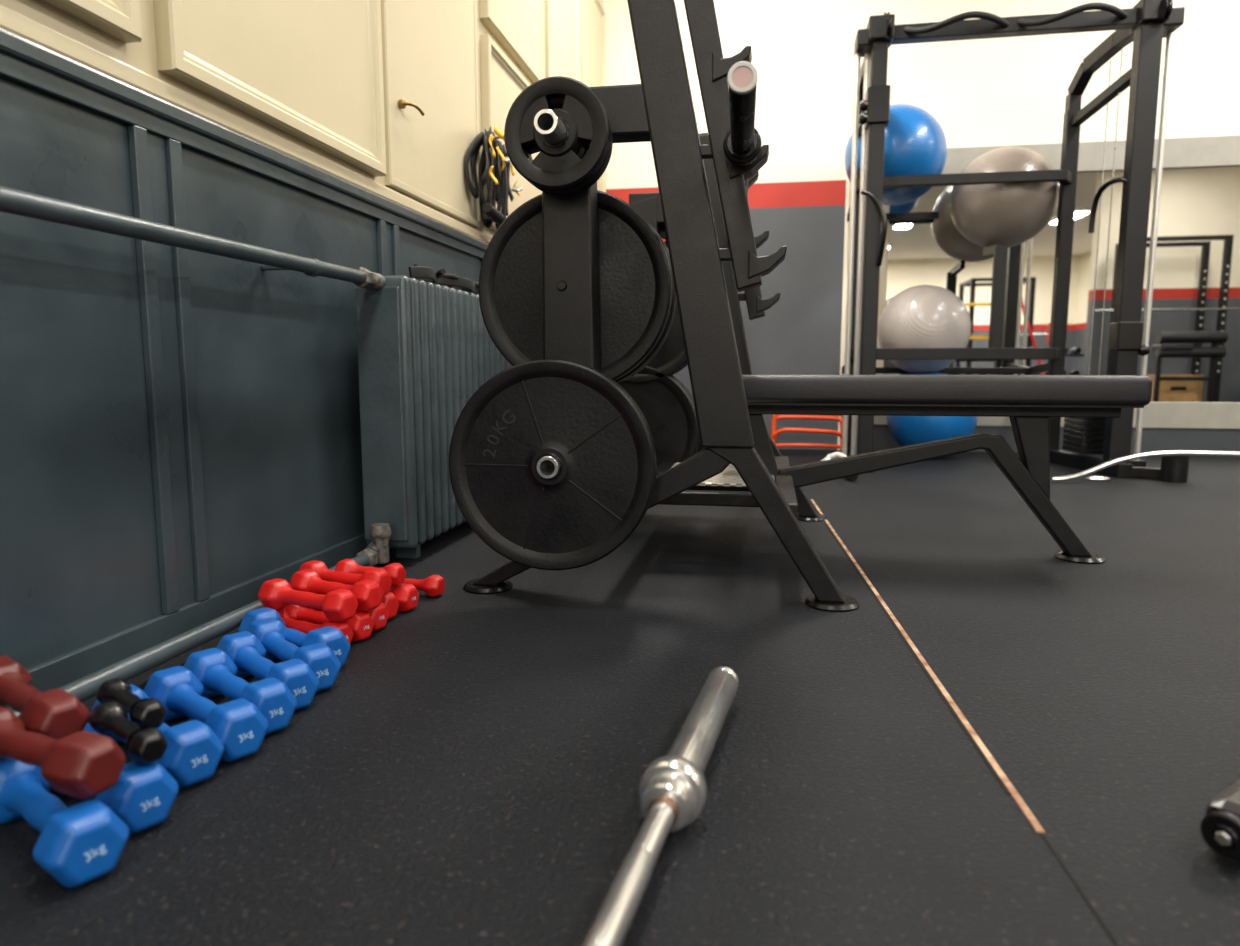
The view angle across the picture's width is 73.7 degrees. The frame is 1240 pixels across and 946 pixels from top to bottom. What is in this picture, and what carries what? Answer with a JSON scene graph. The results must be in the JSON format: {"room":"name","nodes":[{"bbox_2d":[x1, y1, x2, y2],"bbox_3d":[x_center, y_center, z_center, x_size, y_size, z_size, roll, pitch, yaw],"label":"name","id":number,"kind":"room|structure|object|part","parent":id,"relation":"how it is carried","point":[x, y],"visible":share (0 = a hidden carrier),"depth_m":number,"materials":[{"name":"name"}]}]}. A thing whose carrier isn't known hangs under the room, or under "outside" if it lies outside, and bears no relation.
{"room":"gym","nodes":[
{"label":"gym","id":0,"kind":"room"},
{"bbox_2d":[0,0,602,669],"bbox_3d":[-1.807,-0.782,-3.560,0.100,3.500,18.600,1,7,10],"label":"wall","id":1,"kind":"structure","parent":0,"point":[276,351],"depth_m":1.48,"materials":[{"name":"grey paint"}]},
{"bbox_2d":[42,0,141,42],"bbox_3d":[-0.930,-1.439,0.884,0.035,1.505,0.950,1,7,10],"label":"leaf","id":2,"kind":"object","parent":1,"relation":"attached to","point":[120,19],"visible":1,"depth_m":1.37,"materials":[{"name":"beige paint"}]},
{"bbox_2d":[0,186,385,290],"bbox_3d":[-1.083,-0.212,-0.120,0.142,0.051,4.635,1,7,10],"label":"pipe","id":3,"kind":"object","parent":1,"relation":"attached to","point":[12,201],"visible":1,"depth_m":1.38,"materials":[{"name":"grey metal"}]},
{"bbox_2d":[0,52,484,709],"bbox_3d":[-1.750,0.465,-3.413,0.016,0.990,18.600,1,7,10],"label":"trim","id":4,"kind":"structure","parent":1,"relation":"attached to","point":[155,152],"depth_m":1.56,"materials":[{"name":"grey paint"}]},
{"bbox_2d":[0,28,488,251],"bbox_3d":[-1.746,-0.038,-3.477,0.024,0.033,18.600,1,7,10],"label":"trim","id":5,"kind":"structure","parent":1,"relation":"attached to","point":[13,45],"depth_m":1.57,"materials":[{"name":"grey paint"}]},
{"bbox_2d":[0,4,491,243],"bbox_3d":[-1.750,-0.073,-3.481,0.016,0.037,18.600,1,7,10],"label":"trim","id":6,"kind":"structure","parent":1,"relation":"attached to","point":[12,21],"depth_m":1.58,"materials":[{"name":"beige paint"}]},
{"bbox_2d":[153,0,385,176],"bbox_3d":[-0.757,-1.550,1.842,0.035,1.525,0.860,1,7,10],"label":"cabinet door","id":7,"kind":"structure","parent":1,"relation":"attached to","point":[311,71],"depth_m":1.91,"materials":[{"name":"beige paint"}]},
{"bbox_2d":[380,0,480,228],"bbox_3d":[-0.610,-1.653,2.701,0.018,1.535,0.775,1,7,10],"label":"door","id":8,"kind":"structure","parent":1,"relation":"attached to","point":[430,57],"depth_m":2.71,"materials":[{"name":"beige paint"}]},
{"bbox_2d":[398,99,405,108],"bbox_3d":[-0.650,-1.102,2.468,0.016,0.026,0.026,1,7,10],"label":"rosette","id":9,"kind":"object","parent":8,"relation":"attached to","point":[401,105],"visible":1,"depth_m":2.46,"materials":[{"name":"gold metal"}]},
{"bbox_2d":[404,102,424,115],"bbox_3d":[-0.617,-1.100,2.497,0.022,0.020,0.086,4,8,26],"label":"lever","id":10,"kind":"object","parent":8,"relation":"attached to","point":[418,108],"visible":1,"depth_m":2.48,"materials":[{"name":"gold metal"}]},
{"bbox_2d":[464,124,522,228],"bbox_3d":[-0.470,-1.106,3.144,0.129,0.397,0.357,1,7,10],"label":"trainer","id":11,"kind":"object","parent":1,"relation":"hanging from","point":[492,164],"visible":0.89,"depth_m":3.08,"materials":[{"name":"fabric"}]},
{"bbox_2d":[480,34,541,230],"bbox_3d":[-0.446,-1.376,3.605,0.035,0.710,0.820,1,7,10],"label":"door","id":12,"kind":"structure","parent":1,"relation":"attached to","point":[502,82],"depth_m":3.35,"materials":[{"name":"beige paint"}]},
{"bbox_2d":[479,0,544,82],"bbox_3d":[-0.446,-2.254,3.494,0.035,0.940,0.820,1,7,10],"label":"leaf","id":13,"kind":"object","parent":1,"relation":"attached to","point":[518,25],"visible":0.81,"depth_m":3.61,"materials":[{"name":"beige paint"}]},
{"bbox_2d":[544,0,580,81],"bbox_3d":[-0.299,-1.974,4.353,0.035,1.710,0.680,1,7,10],"label":"leaf","id":14,"kind":"object","parent":1,"relation":"attached to","point":[562,17],"visible":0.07,"depth_m":4.31,"materials":[{"name":"beige paint"}]},
{"bbox_2d":[580,0,605,191],"bbox_3d":[-0.166,-2.066,5.085,0.035,1.710,0.660,1,7,10],"label":"leaf","id":15,"kind":"object","parent":1,"relation":"attached to","point":[592,12],"visible":0.17,"depth_m":5.04,"materials":[{"name":"beige paint"}]},
{"bbox_2d":[0,449,1239,945],"bbox_3d":[2.730,1.106,-4.145,9.320,0.100,18.800,1,7,10],"label":"floor","id":16,"kind":"structure","parent":0,"point":[471,770],"depth_m":1.14,"materials":[{"name":"rubber"}]},
{"bbox_2d":[0,757,128,887],"bbox_3d":[-0.645,0.380,0.927,0.263,0.073,0.080,5,9,36],"label":"dumbbell","id":17,"kind":"object","parent":16,"relation":"on","point":[81,843],"visible":0.99,"depth_m":0.86,"materials":[{"name":"blue plastic"}]},
{"bbox_2d":[0,706,125,799],"bbox_3d":[-0.662,0.310,0.931,0.240,0.059,0.064,5,8,23],"label":"dumbbell","id":18,"kind":"object","parent":17,"relation":"on","point":[83,765],"visible":1,"depth_m":0.89,"materials":[{"name":"plastic"}]},
{"bbox_2d":[83,722,177,834],"bbox_3d":[-0.643,0.368,1.022,0.263,0.073,0.080,5,9,36],"label":"dumbbell","id":19,"kind":"object","parent":16,"relation":"on","point":[143,796],"visible":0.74,"depth_m":0.94,"materials":[{"name":"blue plastic"}]},
{"bbox_2d":[0,655,89,739],"bbox_3d":[-0.768,0.292,1.068,0.241,0.068,0.064,5,9,35],"label":"dumbbell","id":20,"kind":"object","parent":19,"relation":"on","point":[57,714],"visible":0.88,"depth_m":1.01,"materials":[{"name":"plastic"}]},
{"bbox_2d":[89,701,167,763],"bbox_3d":[-0.595,0.312,0.998,0.147,0.042,0.040,6,9,38],"label":"dumbbell","id":21,"kind":"object","parent":19,"relation":"on","point":[146,745],"visible":1,"depth_m":0.98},
{"bbox_2d":[88,684,223,787],"bbox_3d":[-0.637,0.355,1.130,0.263,0.073,0.080,6,9,38],"label":"dumbbell","id":22,"kind":"object","parent":16,"relation":"on","point":[193,753],"visible":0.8,"depth_m":1.05,"materials":[{"name":"blue plastic"}]},
{"bbox_2d":[97,678,166,727],"bbox_3d":[-0.644,0.303,1.088,0.146,0.038,0.040,6,9,39],"label":"dumbbell","id":23,"kind":"object","parent":22,"relation":"on","point":[146,712],"visible":0.86,"depth_m":1.06,"materials":[{"name":"black rubber"}]},
{"bbox_2d":[143,666,267,761],"bbox_3d":[-0.608,0.346,1.202,0.263,0.073,0.080,6,9,39],"label":"dumbbell","id":24,"kind":"object","parent":16,"relation":"on","point":[239,724],"visible":0.88,"depth_m":1.15,"materials":[{"name":"blue plastic"}]},
{"bbox_2d":[184,648,296,734],"bbox_3d":[-0.596,0.336,1.284,0.263,0.073,0.080,6,10,41],"label":"dumbbell","id":25,"kind":"object","parent":16,"relation":"on","point":[214,669],"visible":0.88,"depth_m":1.25,"materials":[{"name":"blue plastic"}]},
{"bbox_2d":[217,631,318,710],"bbox_3d":[-0.589,0.325,1.367,0.263,0.073,0.080,7,10,44],"label":"dumbbell","id":26,"kind":"object","parent":16,"relation":"on","point":[243,648],"visible":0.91,"depth_m":1.34,"materials":[{"name":"blue plastic"}]},
{"bbox_2d":[246,618,340,691],"bbox_3d":[-0.578,0.315,1.445,0.080,0.073,0.263,-7,10,-44],"label":"dumbbell","id":27,"kind":"object","parent":16,"relation":"on","point":[270,632],"visible":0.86,"depth_m":1.40,"materials":[{"name":"blue plastic"}]},
{"bbox_2d":[238,607,349,666],"bbox_3d":[-0.603,0.305,1.524,0.263,0.073,0.080,5,9,36],"label":"dumbbell","id":28,"kind":"object","parent":16,"relation":"on","point":[332,637],"visible":0.59,"depth_m":1.47,"materials":[{"name":"blue plastic"}]},
{"bbox_2d":[276,608,352,642],"bbox_3d":[-0.615,0.303,1.606,0.223,0.057,0.062,4,8,28],"label":"dumbbell","id":29,"kind":"object","parent":16,"relation":"on","point":[306,627],"visible":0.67,"depth_m":1.58,"materials":[{"name":"plastic"}]},
{"bbox_2d":[258,578,357,622],"bbox_3d":[-0.605,0.245,1.600,0.222,0.057,0.063,4,8,27],"label":"dumbbell","id":30,"kind":"object","parent":29,"relation":"on","point":[339,605],"visible":0.99,"depth_m":1.58,"materials":[{"name":"plastic"}]},
{"bbox_2d":[283,605,373,641],"bbox_3d":[-0.594,0.295,1.667,0.223,0.057,0.062,4,8,28],"label":"dumbbell","id":31,"kind":"object","parent":16,"relation":"on","point":[361,624],"visible":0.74,"depth_m":1.63,"materials":[{"name":"plastic"}]},
{"bbox_2d":[289,569,383,611],"bbox_3d":[-0.576,0.236,1.673,0.222,0.057,0.063,4,8,29],"label":"dumbbell","id":32,"kind":"object","parent":31,"relation":"on","point":[369,594],"visible":0.74,"depth_m":1.65,"materials":[{"name":"plastic"}]},
{"bbox_2d":[311,602,388,631],"bbox_3d":[-0.582,0.287,1.730,0.223,0.057,0.062,4,8,28],"label":"dumbbell","id":33,"kind":"object","parent":16,"relation":"on","point":[379,615],"visible":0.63,"depth_m":1.68,"materials":[{"name":"plastic"}]},
{"bbox_2d":[381,592,398,619],"bbox_3d":[-0.582,0.279,1.796,0.222,0.057,0.062,3,8,25],"label":"dumbbell","id":34,"kind":"object","parent":16,"relation":"on","point":[389,600],"visible":0.15,"depth_m":1.75,"materials":[{"name":"plastic"}]},
{"bbox_2d":[299,560,391,595],"bbox_3d":[-0.587,0.225,1.760,0.222,0.057,0.062,3,8,25],"label":"dumbbell","id":35,"kind":"object","parent":34,"relation":"on","point":[381,576],"visible":0.56,"depth_m":1.74,"materials":[{"name":"plastic"}]},
{"bbox_2d":[389,583,418,611],"bbox_3d":[-0.556,0.271,1.858,0.223,0.057,0.063,3,8,22],"label":"dumbbell","id":36,"kind":"object","parent":16,"relation":"on","point":[407,595],"visible":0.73,"depth_m":1.81,"materials":[{"name":"plastic"}]},
{"bbox_2d":[335,559,405,586],"bbox_3d":[-0.552,0.220,1.827,0.162,0.048,0.053,2,8,19],"label":"dumbbell","id":37,"kind":"object","parent":36,"relation":"on","point":[396,571],"visible":0.62,"depth_m":1.82,"materials":[{"name":"plastic"}]},
{"bbox_2d":[390,575,444,596],"bbox_3d":[-0.495,0.263,1.956,0.162,0.048,0.052,2,7,15],"label":"dumbbell","id":38,"kind":"object","parent":16,"relation":"on","point":[433,585],"visible":0.51,"depth_m":1.93,"materials":[{"name":"plastic"}]},
{"bbox_2d":[355,275,511,557],"bbox_3d":[-0.514,-0.201,2.759,0.145,0.770,1.213,1,7,10],"label":"radiator","id":39,"kind":"object","parent":16,"relation":"on","point":[425,348],"visible":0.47,"depth_m":2.21,"materials":[{"name":"grey metal"}]},
{"bbox_2d":[11,523,391,716],"bbox_3d":[-1.062,0.461,-0.043,0.066,0.108,4.626,1,7,11],"label":"pipe","id":40,"kind":"object","parent":39,"relation":"attached to","point":[377,551],"visible":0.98,"depth_m":1.44,"materials":[{"name":"grey metal"}]},
{"bbox_3d":[-0.602,0.204,2.347,0.060,0.070,0.030,1,7,10],"label":"leg","id":41,"kind":"part","parent":39,"relation":"part of","materials":[{"name":"grey paint"}]},
{"bbox_2d":[409,264,478,294],"bbox_3d":[-0.513,-0.587,2.559,0.110,0.048,0.728,1,7,9],"label":"band","id":42,"kind":"object","parent":39,"relation":"on","point":[427,274],"visible":0.81,"depth_m":2.46,"materials":[{"name":"black rubber"}]},
{"bbox_2d":[582,666,738,945],"bbox_3d":[-0.137,0.456,0.302,0.080,0.078,2.123,2,7,16],"label":"barbell","id":43,"kind":"object","parent":16,"relation":"on","point":[672,790],"visible":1,"depth_m":0.93,"materials":[{"name":"silver metal"}]},
{"bbox_2d":[771,414,842,450],"bbox_3d":[1.181,-0.263,5.175,0.463,0.265,0.330,1,7,10],"label":"agility hurdle","id":44,"kind":"object","parent":16,"relation":"on","point":[774,433],"visible":0.61,"depth_m":5.13,"materials":[{"name":"orange paint"}]},
{"bbox_2d":[463,0,1151,611],"bbox_3d":[0.549,-0.447,2.315,1.693,1.368,1.495,1,7,10],"label":"weight bench","id":45,"kind":"object","parent":16,"relation":"on","point":[701,201],"visible":0.66,"depth_m":1.85,"materials":[{"name":"black metal"}]},
{"bbox_2d":[449,360,656,569],"bbox_3d":[-0.151,-0.016,1.825,0.464,0.464,0.045,1,7,10],"label":"weight plate","id":46,"kind":"object","parent":45,"relation":"attached to","point":[602,443],"depth_m":1.81,"materials":[{"name":"black rubber"}]},
{"bbox_2d":[504,76,610,190],"bbox_3d":[-0.132,-0.710,1.733,0.224,0.224,0.038,1,7,10],"label":"weight plate","id":47,"kind":"object","parent":45,"relation":"attached to","point":[557,167],"depth_m":1.72,"materials":[{"name":"black rubber"}]},
{"bbox_2d":[524,97,612,195],"bbox_3d":[-0.125,-0.709,1.773,0.216,0.216,0.043,1,7,10],"label":"weight plate","id":48,"kind":"object","parent":45,"relation":"attached to","point":[555,103],"depth_m":1.77,"materials":[{"name":"black rubber"}]},
{"bbox_3d":[-0.108,-0.252,1.913,0.127,0.878,0.080,1,7,10],"label":"storage post","id":49,"kind":"part","parent":45,"relation":"part of","materials":[{"name":"black metal"}]},
{"bbox_2d":[479,190,672,379],"bbox_3d":[-0.108,-0.433,1.959,0.464,0.464,0.045,1,7,10],"label":"weight plate","id":50,"kind":"object","parent":45,"relation":"attached to","point":[636,284],"depth_m":1.94,"materials":[{"name":"black rubber"}]},
{"bbox_3d":[-0.041,0.100,1.945,0.635,0.352,0.056,1,7,10],"label":"leg","id":51,"kind":"part","parent":45,"relation":"part of","materials":[{"name":"black metal"}]},
{"bbox_3d":[-0.042,-0.792,1.833,0.238,0.105,0.070,1,7,10],"label":"storage arm","id":52,"kind":"part","parent":45,"relation":"part of"},
{"bbox_2d":[614,222,676,382],"bbox_3d":[-0.095,-0.436,2.005,0.464,0.464,0.045,1,7,10],"label":"weight plate","id":53,"kind":"object","parent":45,"relation":"on","point":[674,299],"depth_m":1.97,"materials":[{"name":"black rubber"}]},
{"bbox_2d":[618,314,674,382],"bbox_3d":[-0.087,-0.434,2.049,0.452,0.452,0.040,1,7,10],"label":"weight plate","id":54,"kind":"object","parent":45,"relation":"on","point":[674,314],"depth_m":2.04,"materials":[{"name":"black rubber"}]},
{"bbox_3d":[0.153,-0.928,2.907,0.238,0.105,0.070,1,7,10],"label":"storage arm","id":55,"kind":"part","parent":45,"relation":"part of"},
{"bbox_2d":[624,248,686,382],"bbox_3d":[0.061,-0.536,2.781,0.464,0.464,0.045,1,7,10],"label":"weight plate","id":56,"kind":"object","parent":45,"relation":"on","point":[671,357],"depth_m":2.76,"materials":[{"name":"black rubber"}]},
{"bbox_2d":[618,366,698,466],"bbox_3d":[0.042,-0.143,2.834,0.456,0.456,0.045,1,7,10],"label":"weight plate","id":57,"kind":"object","parent":45,"relation":"on","point":[668,410],"depth_m":2.79,"materials":[{"name":"black rubber"}]},
{"bbox_2d":[670,375,699,453],"bbox_3d":[0.051,-0.149,2.883,0.456,0.456,0.045,1,7,10],"label":"weight plate","id":58,"kind":"object","parent":45,"relation":"on","point":[670,375],"depth_m":2.83,"materials":[{"name":"black rubber"}]},
{"bbox_2d":[672,375,699,452],"bbox_3d":[0.059,-0.155,2.932,0.456,0.456,0.045,1,7,10],"label":"weight plate","id":59,"kind":"object","parent":45,"relation":"on","point":[672,375],"depth_m":2.88,"materials":[{"name":"black rubber"}]},
{"bbox_3d":[0.154,-0.035,3.019,0.635,0.352,0.056,1,7,10],"label":"leg","id":60,"kind":"part","parent":45,"relation":"part of","materials":[{"name":"black metal"}]},
{"bbox_3d":[0.219,-0.735,1.793,0.188,0.669,0.060,1,7,10],"label":"hook plate","id":61,"kind":"part","parent":45,"relation":"part of","materials":[{"name":"black metal"}]},
{"bbox_2d":[723,61,761,197],"bbox_3d":[0.355,-0.765,2.399,0.079,0.078,2.216,1,7,8],"label":"barbell","id":62,"kind":"object","parent":45,"relation":"on","point":[742,143],"visible":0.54,"depth_m":1.47,"materials":[{"name":"metal"}]},
{"bbox_3d":[0.414,-0.870,2.867,0.188,0.669,0.060,1,7,10],"label":"hook plate","id":63,"kind":"part","parent":45,"relation":"part of","materials":[{"name":"black metal"}]},
{"bbox_3d":[0.347,0.111,1.876,0.323,0.348,0.060,1,7,10],"label":"leg","id":64,"kind":"part","parent":45,"relation":"part of","materials":[{"name":"black metal"}]},
{"bbox_3d":[0.542,-0.024,2.950,0.323,0.348,0.060,1,7,10],"label":"leg","id":65,"kind":"part","parent":45,"relation":"part of","materials":[{"name":"black metal"}]},
{"bbox_3d":[0.891,0.053,2.374,0.863,0.338,0.060,1,7,10],"label":"bench rail","id":66,"kind":"part","parent":45,"relation":"part of","materials":[{"name":"black metal"}]},
{"bbox_2d":[821,452,857,479],"bbox_3d":[1.051,-0.043,4.053,0.223,0.117,0.313,1,7,10],"label":"rope","id":67,"kind":"object","parent":16,"relation":"on","point":[836,454],"visible":0.32,"depth_m":4.05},
{"bbox_2d":[809,500,1044,832],"bbox_3d":[0.634,0.262,2.163,0.009,0.002,2.459,1,7,7],"label":"trim","id":68,"kind":"structure","parent":16,"relation":"on","point":[1014,793],"depth_m":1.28,"materials":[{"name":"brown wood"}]},
{"bbox_2d":[887,372,977,446],"bbox_3d":[1.870,-0.347,4.964,0.512,0.513,0.521,5,9,34],"label":"exercise ball","id":69,"kind":"object","parent":16,"relation":"on","point":[906,430],"visible":0.32,"depth_m":4.77,"materials":[{"name":"plastic"}]},
{"bbox_2d":[877,285,970,373],"bbox_3d":[1.819,-0.861,4.959,0.526,0.526,0.517,5,9,33],"label":"exercise ball","id":70,"kind":"object","parent":69,"relation":"on","point":[920,316],"visible":0.87,"depth_m":4.77,"materials":[{"name":"plastic"}]},
{"bbox_2d":[842,0,1189,482],"bbox_3d":[2.012,-1.184,4.506,1.581,2.284,1.309,1,7,10],"label":"cable machine","id":71,"kind":"object","parent":16,"relation":"on","point":[1146,24],"visible":0.86,"depth_m":4.14,"materials":[{"name":"metal"}]},
{"bbox_3d":[1.408,-1.599,4.981,0.040,0.094,0.424,1,7,10],"label":"rail arm","id":72,"kind":"part","parent":71,"relation":"part of"},
{"bbox_3d":[1.210,-1.109,4.331,0.028,2.060,0.028,1,7,10],"label":"guide rod","id":73,"kind":"part","parent":71,"relation":"part of","materials":[{"name":"silver metal"}]},
{"bbox_3d":[1.371,-0.692,4.820,0.050,0.055,0.132,0,7,-1],"label":"beam arm","id":74,"kind":"part","parent":71,"relation":"part of"},
{"bbox_3d":[1.371,-1.048,4.842,0.070,1.930,0.070,1,7,10],"label":"post","id":75,"kind":"part","parent":71,"relation":"part of","materials":[{"name":"silver metal"}]},
{"bbox_3d":[1.371,-1.635,4.702,0.050,0.055,0.132,0,7,-1],"label":"beam arm","id":76,"kind":"part","parent":71,"relation":"part of"},
{"bbox_3d":[1.256,-1.108,4.323,0.028,2.060,0.028,1,7,10],"label":"guide rod","id":77,"kind":"part","parent":71,"relation":"part of","materials":[{"name":"silver metal"}]},
{"bbox_3d":[1.213,-1.769,4.125,0.040,0.060,0.060,1,7,10],"label":"knob","id":78,"kind":"part","parent":71,"relation":"part of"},
{"bbox_3d":[1.213,-1.828,4.117,0.040,0.060,0.060,1,7,10],"label":"knob","id":79,"kind":"part","parent":71,"relation":"part of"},
{"bbox_3d":[1.289,-1.117,4.234,0.076,2.220,0.090,1,7,10],"label":"post","id":80,"kind":"part","parent":71,"relation":"part of","materials":[{"name":"metal"}]},
{"bbox_3d":[1.285,-1.239,4.170,0.053,0.387,0.146,-7,10,-44],"label":"handle","id":81,"kind":"part","parent":71,"relation":"part of","materials":[{"name":"black metal"}]},
{"bbox_2d":[844,104,946,205],"bbox_3d":[1.603,-1.851,4.822,0.566,0.558,0.568,5,9,33],"label":"exercise ball","id":82,"kind":"object","parent":71,"relation":"attached to","point":[915,141],"visible":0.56,"depth_m":4.59,"materials":[{"name":"plastic"}]},
{"bbox_3d":[1.703,-1.594,5.143,0.525,0.040,0.035,1,7,10],"label":"rail","id":83,"kind":"part","parent":71,"relation":"part of","materials":[{"name":"black metal"}]},
{"bbox_3d":[2.002,-0.648,5.229,1.125,0.040,0.035,1,7,10],"label":"rail","id":84,"kind":"part","parent":71,"relation":"part of","materials":[{"name":"black metal"}]},
{"bbox_3d":[2.096,-0.950,4.590,0.060,0.600,0.045,1,7,10],"label":"post","id":85,"kind":"part","parent":71,"relation":"part of","materials":[{"name":"metal"}]},
{"bbox_2d":[950,147,1058,247],"bbox_3d":[2.231,-1.598,4.812,0.579,0.566,0.571,5,9,37],"label":"exercise ball","id":86,"kind":"object","parent":71,"relation":"on","point":[1009,215],"visible":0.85,"depth_m":4.62,"materials":[{"name":"plastic"}]},
{"bbox_3d":[2.517,-0.623,4.913,0.040,0.074,0.442,1,7,10],"label":"rail arm","id":87,"kind":"part","parent":71,"relation":"part of"},
{"bbox_3d":[2.432,-0.668,4.631,0.050,0.055,0.148,6,9,38],"label":"beam arm","id":88,"kind":"part","parent":71,"relation":"part of"},
{"bbox_3d":[2.478,-1.023,4.645,0.070,1.930,0.070,1,7,10],"label":"post","id":89,"kind":"part","parent":71,"relation":"part of","materials":[{"name":"black metal"}]},
{"bbox_3d":[2.432,-1.611,4.513,0.050,0.055,0.148,6,9,38],"label":"beam arm","id":90,"kind":"part","parent":71,"relation":"part of"},
{"bbox_3d":[2.478,-0.058,4.423,0.070,0.070,0.779,0,7,1],"label":"rail","id":91,"kind":"part","parent":71,"relation":"part of","materials":[{"name":"metal"}]},
{"bbox_3d":[2.425,-1.331,4.097,0.051,0.238,0.249,-2,7,-16],"label":"handle","id":92,"kind":"part","parent":71,"relation":"part of","materials":[{"name":"black metal"}]},
{"bbox_3d":[2.490,-1.090,4.020,0.096,2.220,0.090,1,7,10],"label":"post","id":93,"kind":"part","parent":71,"relation":"part of","materials":[{"name":"black metal"}]},
{"bbox_3d":[2.551,-0.598,4.029,0.040,0.060,0.060,1,7,10],"label":"knob","id":94,"kind":"part","parent":71,"relation":"part of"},
{"bbox_3d":[2.627,-1.077,4.078,0.028,2.060,0.028,1,7,10],"label":"guide rod","id":95,"kind":"part","parent":71,"relation":"part of","materials":[{"name":"silver metal"}]},
{"bbox_2d":[1041,834,1119,945],"bbox_3d":[0.437,0.462,0.573,0.003,0.002,0.761,1,7,7],"label":"trim","id":96,"kind":"structure","parent":16,"relation":"on","point":[1106,928],"depth_m":0.84,"materials":[{"name":"black"}]},
{"bbox_2d":[1085,476,1110,480],"bbox_3d":[2.288,0.027,3.959,0.109,0.018,0.088,1,7,10],"label":"handle","id":97,"kind":"object","parent":16,"relation":"on","point":[1089,478],"visible":1,"depth_m":3.93,"materials":[{"name":"silver metal"}]},
{"bbox_2d":[1053,450,1239,481],"bbox_3d":[2.898,-0.010,3.654,1.792,0.168,0.075,2,7,15],"label":"bar","id":98,"kind":"object","parent":16,"relation":"on","point":[1177,452],"visible":1,"depth_m":3.79,"materials":[{"name":"silver metal"}]},
{"bbox_2d":[1200,780,1239,859],"bbox_3d":[0.959,0.352,1.102,0.788,0.087,0.110,-4,8,-31],"label":"dumbbell","id":99,"kind":"object","parent":16,"relation":"on","point":[1220,826],"visible":1,"depth_m":0.89,"materials":[{"name":"metal"}]},
{"bbox_3d":[0.949,0.351,1.079,0.720,0.081,0.056,-5,9,-33],"label":"arm","id":100,"kind":"part","parent":99,"relation":"part of"},
{"bbox_2d":[1210,824,1238,849],"bbox_3d":[0.643,0.387,0.880,0.006,0.026,0.026,-5,9,-33],"label":"washer","id":101,"kind":"object","parent":99,"relation":"in","point":[1222,836],"depth_m":0.88,"materials":[{"name":"metal"}]},
{"bbox_2d":[660,226,667,247],"bbox_3d":[0.095,-0.861,2.986,0.216,0.216,0.043,1,7,10],"label":"weight plate","id":102,"kind":"object","parent":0,"point":[662,228],"depth_m":2.96,"materials":[{"name":"black metal"}]},
{"bbox_2d":[843,222,848,365],"bbox_3d":[1.468,-1.155,5.377,0.008,0.905,0.095,1,7,10],"label":"mirror backing","id":103,"kind":"object","parent":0,"point":[848,222],"depth_m":5.33,"materials":[{"name":"white paint"}]},
{"bbox_2d":[837,180,849,449],"bbox_3d":[1.445,-1.006,5.349,0.020,1.720,0.014,1,7,10],"label":"rod","id":104,"kind":"object","parent":103,"relation":"attached to","point":[847,181],"visible":0.71,"depth_m":5.32,"materials":[{"name":"white paint"}]},
{"bbox_2d":[876,360,882,366],"bbox_3d":[1.687,-0.714,5.393,0.039,0.039,0.095,1,7,10],"label":"mirror backing","id":105,"kind":"object","parent":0,"point":[879,363],"depth_m":5.35,"materials":[{"name":"white paint"}]},
{"bbox_2d":[603,0,1239,449],"bbox_3d":[4.386,-1.829,4.761,9.120,3.500,0.100,1,7,10],"label":"wall","id":106,"kind":"structure","parent":0,"point":[1003,91],"depth_m":5.17,"materials":[{"name":"white paint"}]},
{"bbox_2d":[606,180,845,207],"bbox_3d":[0.671,-1.805,5.437,1.570,0.155,0.100,1,7,10],"label":"band","id":107,"kind":"object","parent":106,"relation":"attached to","point":[831,192],"visible":0.36,"depth_m":5.31,"materials":[{"name":"paint"}]},
{"bbox_2d":[878,186,992,347],"bbox_3d":[1.997,-1.297,5.256,0.675,0.993,0.108,1,7,10],"label":"wall mirror","id":108,"kind":"object","parent":106,"relation":"attached to","point":[926,251],"depth_m":5.19,"materials":[{"name":"clear glass"}]},
{"bbox_2d":[1001,205,1057,347],"bbox_3d":[2.534,-1.209,5.121,0.278,0.856,0.012,1,7,10],"label":"wall mirror","id":109,"kind":"object","parent":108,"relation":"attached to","point":[1030,263],"depth_m":5.13,"materials":[{"name":"clear glass"}]},
{"bbox_2d":[1064,170,1123,374],"bbox_3d":[2.892,-1.214,5.056,0.257,1.214,0.012,1,7,10],"label":"wall mirror","id":110,"kind":"object","parent":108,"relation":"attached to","point":[1084,248],"depth_m":5.05,"materials":[{"name":"clear glass"}]},
{"bbox_2d":[1146,166,1239,401],"bbox_3d":[3.485,-1.119,4.960,0.525,1.378,0.012,1,7,10],"label":"wall mirror","id":111,"kind":"object","parent":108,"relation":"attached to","point":[1194,346],"depth_m":4.96,"materials":[{"name":"clear glass"}]},
{"bbox_2d":[873,425,1239,456],"bbox_3d":[5.158,-0.152,4.770,7.530,0.170,0.020,1,7,10],"label":"baseboard","id":112,"kind":"structure","parent":106,"relation":"attached to","point":[1152,439],"depth_m":5.08,"materials":[{"name":"paint"}]},
{"bbox_2d":[874,402,1239,428],"bbox_3d":[5.157,-0.315,4.745,7.530,0.160,0.030,1,7,10],"label":"trim","id":113,"kind":"structure","parent":106,"relation":"attached to","point":[1194,415],"depth_m":5.04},
{"bbox_2d":[941,135,1239,173],"bbox_3d":[5.280,-1.845,4.530,7.280,0.170,0.030,1,7,10],"label":"trim","id":114,"kind":"structure","parent":106,"relation":"attached to","point":[1209,151],"depth_m":4.92,"materials":[{"name":"beige paint"}]}
]}

